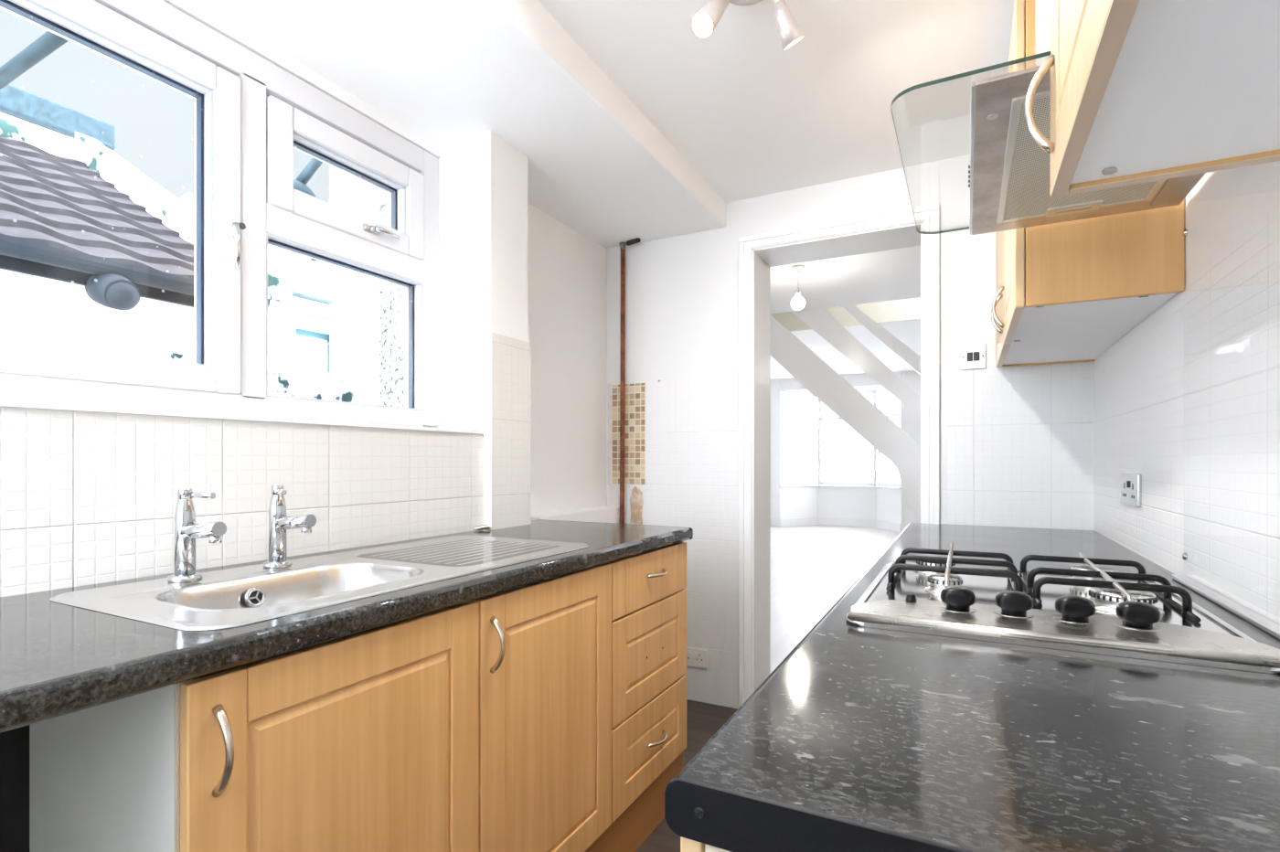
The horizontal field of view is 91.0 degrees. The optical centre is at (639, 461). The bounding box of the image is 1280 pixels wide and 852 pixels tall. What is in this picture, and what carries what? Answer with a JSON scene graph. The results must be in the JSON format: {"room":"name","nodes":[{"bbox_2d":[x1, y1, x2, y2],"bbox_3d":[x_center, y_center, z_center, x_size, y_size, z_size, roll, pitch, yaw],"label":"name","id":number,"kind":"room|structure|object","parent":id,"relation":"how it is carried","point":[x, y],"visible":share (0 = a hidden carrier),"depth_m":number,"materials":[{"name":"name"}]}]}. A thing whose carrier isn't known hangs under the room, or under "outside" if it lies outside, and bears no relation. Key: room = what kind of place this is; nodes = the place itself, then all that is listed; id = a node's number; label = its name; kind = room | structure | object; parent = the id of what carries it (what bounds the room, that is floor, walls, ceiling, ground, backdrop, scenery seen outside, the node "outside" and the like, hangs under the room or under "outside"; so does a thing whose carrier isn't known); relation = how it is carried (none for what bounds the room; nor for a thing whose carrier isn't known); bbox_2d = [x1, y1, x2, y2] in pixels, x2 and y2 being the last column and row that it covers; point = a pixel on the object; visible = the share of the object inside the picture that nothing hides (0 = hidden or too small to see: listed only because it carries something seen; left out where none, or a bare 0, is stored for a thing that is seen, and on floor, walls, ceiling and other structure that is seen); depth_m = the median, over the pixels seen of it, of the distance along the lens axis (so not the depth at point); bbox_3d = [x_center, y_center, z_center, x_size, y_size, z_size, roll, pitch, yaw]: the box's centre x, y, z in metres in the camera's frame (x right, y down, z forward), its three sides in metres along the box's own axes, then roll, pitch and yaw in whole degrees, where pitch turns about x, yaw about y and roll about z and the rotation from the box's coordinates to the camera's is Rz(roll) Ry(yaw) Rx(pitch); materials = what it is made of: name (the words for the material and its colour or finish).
{"room":"kitchen","nodes":[
{"label":"kitchen","id":0,"kind":"room"},
{"bbox_2d":[0,31,68,89],"bbox_3d":[-1.761,-1.099,1.765,1.248,0.040,0.036,0,0,29],"label":"metal pole","id":1,"kind":"object","parent":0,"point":[48,42],"visible":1,"depth_m":1.69,"materials":[{"name":"metal"}]},
{"bbox_2d":[0,0,606,851],"bbox_3d":[-0.929,-0.173,1.613,0.385,2.607,3.507,0,0,27],"label":"wall","id":2,"kind":"structure","parent":0,"point":[87,497],"depth_m":1.75,"materials":[{"name":"paint"}]},
{"bbox_2d":[0,0,438,426],"bbox_3d":[-1.098,-0.580,1.423,0.140,0.920,1.685,0,0,27],"label":"window","id":3,"kind":"structure","parent":2,"relation":"in","point":[251,113],"depth_m":1.58,"materials":[{"name":"white plastic"}]},
{"bbox_2d":[0,394,485,434],"bbox_3d":[-0.995,-0.096,1.361,0.220,0.010,1.700,0,0,27],"label":"trim","id":4,"kind":"structure","parent":2,"relation":"attached to","point":[5,403],"depth_m":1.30,"materials":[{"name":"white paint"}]},
{"bbox_2d":[196,0,725,248],"bbox_3d":[-0.756,-1.236,1.523,0.775,0.312,3.507,0,0,27],"label":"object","id":5,"kind":"structure","parent":2,"relation":"attached to","point":[449,71],"depth_m":1.85,"materials":[{"name":"white paint"}]},
{"bbox_2d":[530,505,619,523],"bbox_3d":[-0.288,0.677,2.869,0.094,0.905,0.687,0,0,27],"label":"trim","id":6,"kind":"structure","parent":2,"relation":"attached to","point":[607,514],"depth_m":2.88,"materials":[{"name":"white paint"}]},
{"bbox_2d":[635,524,900,851],"bbox_3d":[1.375,1.181,5.906,10.000,0.103,13.250,0,0,27],"label":"floor","id":7,"kind":"structure","parent":0,"point":[813,567],"depth_m":5.79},
{"bbox_2d":[29,600,478,851],"bbox_3d":[-0.603,0.620,1.077,0.458,0.707,0.517,0,0,27],"label":"base cabinet","id":8,"kind":"object","parent":7,"relation":"on","point":[368,741],"visible":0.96,"depth_m":0.90,"materials":[{"name":"brown wood"}]},
{"bbox_2d":[471,563,611,851],"bbox_3d":[-0.365,0.620,1.535,0.458,0.707,0.512,0,0,27],"label":"base cabinet","id":9,"kind":"object","parent":7,"relation":"on","point":[545,646],"visible":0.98,"depth_m":1.42,"materials":[{"name":"brown wood"}]},
{"bbox_2d":[0,518,693,733],"bbox_3d":[-0.744,0.242,1.107,0.700,0.043,2.680,0,0,27],"label":"countertop","id":10,"kind":"structure","parent":9,"relation":"on","point":[58,659],"depth_m":0.86,"materials":[{"name":"black stone"}]},
{"bbox_2d":[167,488,226,583],"bbox_3d":[-0.799,0.133,1.134,0.126,0.168,0.053,0,0,27],"label":"tap","id":11,"kind":"object","parent":10,"relation":"on","point":[186,530],"visible":1,"depth_m":1.14,"materials":[{"name":"silver metal"}]},
{"bbox_2d":[262,484,316,568],"bbox_3d":[-0.723,0.133,1.282,0.126,0.168,0.061,0,0,32],"label":"tap","id":12,"kind":"object","parent":10,"relation":"on","point":[279,522],"visible":1,"depth_m":1.29,"materials":[{"name":"silver metal"}]},
{"bbox_2d":[49,534,589,680],"bbox_3d":[-0.549,0.301,1.352,0.475,0.168,0.978,0,0,27],"label":"sink","id":13,"kind":"object","parent":10,"relation":"in","point":[228,598],"visible":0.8,"depth_m":1.18,"materials":[{"name":"silver metal"}]},
{"bbox_2d":[249,590,260,603],"bbox_3d":[-0.721,0.255,1.177,0.007,0.023,0.020,0,0,27],"label":"grille","id":14,"kind":"object","parent":13,"relation":"attached to","point":[254,595],"depth_m":1.18,"materials":[{"name":"silver metal"}]},
{"bbox_2d":[473,524,490,530],"bbox_3d":[-0.511,0.214,2.032,0.051,0.017,0.017,0,0,-27],"label":"clip","id":15,"kind":"object","parent":10,"relation":"on","point":[483,527],"visible":1,"depth_m":2.03,"materials":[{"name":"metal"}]},
{"bbox_2d":[585,751,682,851],"bbox_3d":[-0.215,1.052,1.451,0.018,0.157,1.537,0,0,27],"label":"plinth","id":16,"kind":"object","parent":7,"relation":"on","point":[630,830],"visible":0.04,"depth_m":1.84,"materials":[{"name":"brown wood"}]},
{"bbox_2d":[606,541,686,822],"bbox_3d":[-0.130,0.620,1.988,0.458,0.707,0.506,0,0,27],"label":"base cabinet","id":17,"kind":"object","parent":7,"relation":"on","point":[649,595],"visible":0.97,"depth_m":1.86,"materials":[{"name":"brown wood"}]},
{"bbox_2d":[770,304,920,522],"bbox_3d":[2.315,-0.200,6.035,2.350,2.665,0.895,0,0,27],"label":"staircase","id":18,"kind":"structure","parent":7,"relation":"on","point":[820,379],"depth_m":5.72,"materials":[{"name":"white"}]},
{"bbox_2d":[537,0,1014,202],"bbox_3d":[0.274,-1.292,0.989,1.545,0.200,3.507,0,0,27],"label":"ceiling","id":19,"kind":"structure","parent":0,"point":[753,117],"depth_m":1.96,"materials":[{"name":"white paint"}]},
{"bbox_2d":[691,0,804,50],"bbox_3d":[0.264,-1.108,1.538,0.228,0.168,0.281,0,0,27],"label":"ceiling spotlight","id":20,"kind":"object","parent":19,"relation":"attached to","point":[703,23],"visible":1,"depth_m":1.56,"materials":[{"name":"white metal"}]},
{"bbox_2d":[779,378,817,526],"bbox_3d":[2.773,-0.200,11.110,0.801,2.665,0.120,0,0,-23],"label":"wall","id":21,"kind":"structure","parent":0,"point":[800,502],"depth_m":11.05,"materials":[{"name":"white paint"}]},
{"bbox_2d":[778,391,819,487],"bbox_3d":[2.788,-0.392,11.073,0.841,1.670,0.140,0,0,-23],"label":"window","id":22,"kind":"structure","parent":21,"relation":"in","point":[813,419],"depth_m":11.16,"materials":[{"name":"white plastic"}]},
{"bbox_2d":[780,517,817,526],"bbox_3d":[2.799,1.063,11.048,0.781,0.140,0.015,0,0,-23],"label":"baseboard","id":23,"kind":"structure","parent":21,"relation":"attached to","point":[804,521],"depth_m":11.03,"materials":[{"name":"white wood"}]},
{"bbox_2d":[770,245,920,379],"bbox_3d":[2.592,-1.557,7.004,4.650,0.250,8.778,0,0,27],"label":"ceiling","id":24,"kind":"structure","parent":0,"point":[890,274],"depth_m":5.32,"materials":[{"name":"white paint"}]},
{"bbox_2d":[790,264,805,309],"bbox_3d":[1.163,-1.273,4.624,0.100,0.318,0.100,0,0,27],"label":"pendant light","id":25,"kind":"object","parent":24,"relation":"hanging from","point":[798,303],"visible":1,"depth_m":4.60,"materials":[{"name":"white plastic"}]},
{"bbox_2d":[770,297,920,331],"bbox_3d":[2.301,-1.905,6.062,3.340,0.954,0.920,0,0,27],"label":"trim","id":26,"kind":"structure","parent":24,"relation":"attached to","point":[904,309],"depth_m":6.50,"materials":[{"name":"beige paint"}]},
{"bbox_2d":[770,370,920,530],"bbox_3d":[4.199,-0.272,10.101,4.250,2.810,0.200,0,0,27],"label":"wall","id":27,"kind":"structure","parent":0,"point":[911,422],"depth_m":10.84,"materials":[{"name":"white paint"}]},
{"bbox_2d":[817,386,877,519],"bbox_3d":[3.628,-0.200,11.029,1.020,2.665,0.120,0,0,27],"label":"wall","id":28,"kind":"structure","parent":0,"point":[858,503],"depth_m":10.96,"materials":[{"name":"white paint"}]},
{"bbox_2d":[817,517,875,527],"bbox_3d":[3.596,1.063,10.969,1.000,0.140,0.015,0,0,27],"label":"baseboard","id":29,"kind":"structure","parent":28,"relation":"attached to","point":[821,521],"depth_m":10.96,"materials":[{"name":"white wood"}]},
{"bbox_2d":[816,389,877,487],"bbox_3d":[3.609,-0.392,10.993,1.060,1.670,0.140,0,0,27],"label":"window","id":30,"kind":"structure","parent":28,"relation":"in","point":[820,419],"depth_m":11.07,"materials":[{"name":"white plastic"}]},
{"bbox_2d":[606,154,1094,708],"bbox_3d":[0.798,-0.156,2.841,2.320,2.572,0.265,0,0,27],"label":"wall","id":31,"kind":"structure","parent":0,"point":[1017,443],"depth_m":2.87,"materials":[{"name":"paint"}]},
{"bbox_2d":[608,383,644,524],"bbox_3d":[-0.070,0.015,3.138,0.209,0.815,0.007,0,0,27],"label":"tile backsplash","id":32,"kind":"structure","parent":31,"relation":"attached to","point":[634,393],"depth_m":3.13,"materials":[{"name":"beige tile"}]},
{"bbox_2d":[619,237,640,523],"bbox_3d":[-0.051,0.022,3.080,0.122,2.216,0.033,0,0,40],"label":"copper pipe","id":33,"kind":"object","parent":31,"relation":"attached to","point":[623,244],"visible":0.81,"depth_m":3.10,"materials":[{"name":"brown metal"}]},
{"bbox_2d":[686,647,707,668],"bbox_3d":[0.250,0.924,2.970,0.146,0.086,0.012,0,0,27],"label":"double socket","id":34,"kind":"object","parent":31,"relation":"attached to","point":[697,657],"visible":0.65,"depth_m":2.96,"materials":[{"name":"white plastic"}]},
{"bbox_2d":[738,242,752,707],"bbox_3d":[0.477,0.069,2.846,0.058,2.123,0.022,0,0,27],"label":"trim","id":35,"kind":"structure","parent":31,"relation":"attached to","point":[745,257],"depth_m":2.84,"materials":[{"name":"white wood"}]},
{"bbox_2d":[752,222,923,693],"bbox_3d":[0.881,0.084,2.798,0.713,2.092,0.269,0,0,27],"label":"door frame","id":36,"kind":"structure","parent":31,"relation":"in","point":[905,236],"depth_m":2.88,"materials":[{"name":"white wood"}]},
{"bbox_2d":[738,203,939,250],"bbox_3d":[0.817,-0.986,2.670,0.822,0.058,0.022,0,0,27],"label":"trim","id":37,"kind":"structure","parent":31,"relation":"attached to","point":[903,217],"depth_m":2.65,"materials":[{"name":"white wood"}]},
{"bbox_2d":[923,209,939,524],"bbox_3d":[1.156,0.069,2.494,0.058,2.123,0.022,0,0,27],"label":"trim","id":38,"kind":"structure","parent":31,"relation":"attached to","point":[931,242],"depth_m":2.49,"materials":[{"name":"white wood"}]},
{"bbox_2d":[960,343,986,370],"bbox_3d":[1.287,-0.405,2.430,0.088,0.096,0.014,0,0,27],"label":"switch","id":39,"kind":"object","parent":31,"relation":"attached to","point":[972,357],"visible":1,"depth_m":2.43,"materials":[{"name":"white plastic"}]},
{"bbox_2d":[876,371,902,531],"bbox_3d":[4.160,-0.200,10.387,0.120,2.665,0.764,0,0,-9],"label":"wall","id":40,"kind":"structure","parent":0,"point":[889,501],"depth_m":10.33,"materials":[{"name":"white paint"}]},
{"bbox_2d":[874,388,902,489],"bbox_3d":[4.121,-0.392,10.381,0.140,1.670,0.804,0,0,-9],"label":"window","id":41,"kind":"structure","parent":40,"relation":"in","point":[890,406],"depth_m":10.46,"materials":[{"name":"white glass"}]},
{"bbox_2d":[875,519,901,533],"bbox_3d":[4.093,1.063,10.376,0.015,0.140,0.744,0,0,-9],"label":"baseboard","id":42,"kind":"structure","parent":40,"relation":"attached to","point":[880,524],"depth_m":10.33,"materials":[{"name":"white wood"}]},
{"bbox_2d":[1094,160,1279,625],"bbox_3d":[0.891,-0.156,0.668,0.154,2.572,3.507,0,0,27],"label":"wall","id":43,"kind":"structure","parent":0,"point":[1187,401],"depth_m":1.19,"materials":[{"name":"tile"}]},
{"bbox_2d":[890,0,1205,234],"bbox_3d":[0.751,-0.860,1.122,0.508,0.664,0.684,0,0,27],"label":"hood","id":44,"kind":"object","parent":43,"relation":"attached to","point":[1009,186],"visible":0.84,"depth_m":1.18,"materials":[{"name":"metal"}]},
{"bbox_2d":[991,0,1184,367],"bbox_3d":[1.231,-0.716,1.860,0.337,0.721,1.055,0,0,27],"label":"upper cabinet","id":45,"kind":"object","parent":43,"relation":"attached to","point":[1067,292],"visible":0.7,"depth_m":1.43,"materials":[{"name":"beige wood"}]},
{"bbox_2d":[1120,472,1141,507],"bbox_3d":[1.334,0.076,1.702,0.012,0.087,0.245,0,0,27],"label":"power socket","id":46,"kind":"object","parent":43,"relation":"attached to","point":[1130,484],"visible":1,"depth_m":1.69,"materials":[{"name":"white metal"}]},
{"bbox_2d":[1024,0,1279,197],"bbox_3d":[0.443,-0.716,0.341,0.337,0.721,1.006,0,0,27],"label":"upper cabinet","id":47,"kind":"object","parent":43,"relation":"attached to","point":[1142,90],"visible":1,"depth_m":0.64,"materials":[{"name":"beige wood"}]},
{"bbox_2d":[1171,228,1279,639],"bbox_3d":[0.956,-0.141,0.991,0.020,0.776,0.740,0,0,27],"label":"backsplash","id":48,"kind":"structure","parent":43,"relation":"attached to","point":[1255,619],"depth_m":1.05,"materials":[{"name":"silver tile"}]},
{"label":"outside","id":49,"kind":"structure","parent":0,"visible":0},
{"bbox_3d":[-5.685,1.223,8.583,42.000,0.100,50.000,0,0,27],"label":"ground","id":50,"kind":"structure","parent":49,"visible":0},
{"bbox_2d":[0,84,115,150],"bbox_3d":[-8.911,-1.082,3.019,3.600,4.510,9.150,0,0,27],"label":"house","id":51,"kind":"structure","parent":50,"relation":"on","point":[16,104],"depth_m":5.82,"materials":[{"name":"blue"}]},
{"bbox_2d":[0,117,291,356],"bbox_3d":[-4.726,-0.752,2.204,2.720,3.850,5.560,0,0,27],"label":"outbuilding","id":52,"kind":"structure","parent":50,"relation":"on","point":[72,212],"depth_m":3.58,"materials":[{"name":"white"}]},
{"bbox_2d":[85,273,140,310],"bbox_3d":[-2.743,-0.885,3.277,0.231,0.205,0.190,0,0,27],"label":"lamp","id":53,"kind":"object","parent":52,"relation":"attached to","point":[113,291],"visible":0.98,"depth_m":3.21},
{"bbox_2d":[0,328,378,405],"bbox_3d":[-2.613,0.356,1.694,0.200,1.653,4.600,0,0,27],"label":"wall","id":54,"kind":"structure","parent":50,"relation":"on","point":[327,387],"depth_m":3.20,"materials":[{"name":"white paint"}]},
{"bbox_2d":[267,165,378,383],"bbox_3d":[-4.397,-1.452,9.492,3.450,5.250,5.200,0,0,27],"label":"house","id":55,"kind":"structure","parent":50,"relation":"on","point":[330,325],"depth_m":7.65,"materials":[{"name":"white"}]},
{"bbox_2d":[378,278,404,407],"bbox_3d":[-0.887,-0.502,3.051,0.855,3.350,0.200,0,0,27],"label":"wall","id":56,"kind":"structure","parent":50,"relation":"on","point":[390,305],"depth_m":3.12,"materials":[{"name":"white paint"}]},
{"bbox_2d":[293,157,322,261],"bbox_3d":[-1.637,-1.389,2.971,0.938,0.911,0.311,0,0,-2],"label":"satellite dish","id":57,"kind":"object","parent":56,"relation":"attached to","point":[300,183],"visible":0.09,"depth_m":2.90,"materials":[{"name":"grey metal"}]},
{"bbox_3d":[0.598,1.061,1.495,0.015,0.137,2.295,0,0,27],"label":"plinth","id":58,"kind":"object","parent":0,"visible":0},
{"bbox_2d":[680,836,730,851],"bbox_3d":[0.421,0.641,0.628,0.636,0.703,0.598,0,0,27],"label":"base cabinet","id":59,"kind":"object","parent":58,"relation":"on","point":[687,845],"visible":0.12,"depth_m":0.49,"materials":[{"name":"beige wood"}]},
{"bbox_3d":[1.089,0.641,1.915,0.636,0.703,1.098,0,0,27],"label":"base cabinet","id":60,"kind":"object","parent":58,"relation":"on","visible":0},
{"bbox_2d":[664,522,1279,851],"bbox_3d":[0.823,0.268,1.374,0.615,0.043,2.309,0,0,27],"label":"countertop","id":61,"kind":"structure","parent":60,"relation":"on","point":[861,739],"depth_m":0.54,"materials":[{"name":"black stone"}]},
{"bbox_2d":[845,561,1279,673],"bbox_3d":[0.675,0.221,1.109,0.509,0.051,0.619,0,0,27],"label":"gas hob","id":62,"kind":"object","parent":61,"relation":"in","point":[1102,621],"visible":0.78,"depth_m":0.91,"materials":[{"name":"metal"}]},
{"bbox_2d":[885,543,1023,592],"bbox_3d":[0.632,0.215,1.267,0.226,0.050,0.456,0,0,27],"label":"support","id":63,"kind":"object","parent":62,"relation":"on","point":[895,570],"visible":0.92,"depth_m":1.23,"materials":[{"name":"black metal"}]},
{"bbox_2d":[1019,552,1201,622],"bbox_3d":[0.814,0.215,1.122,0.214,0.050,0.466,0,0,27],"label":"support","id":64,"kind":"object","parent":62,"relation":"on","point":[1034,587],"visible":0.98,"depth_m":1.08,"materials":[{"name":"black metal"}]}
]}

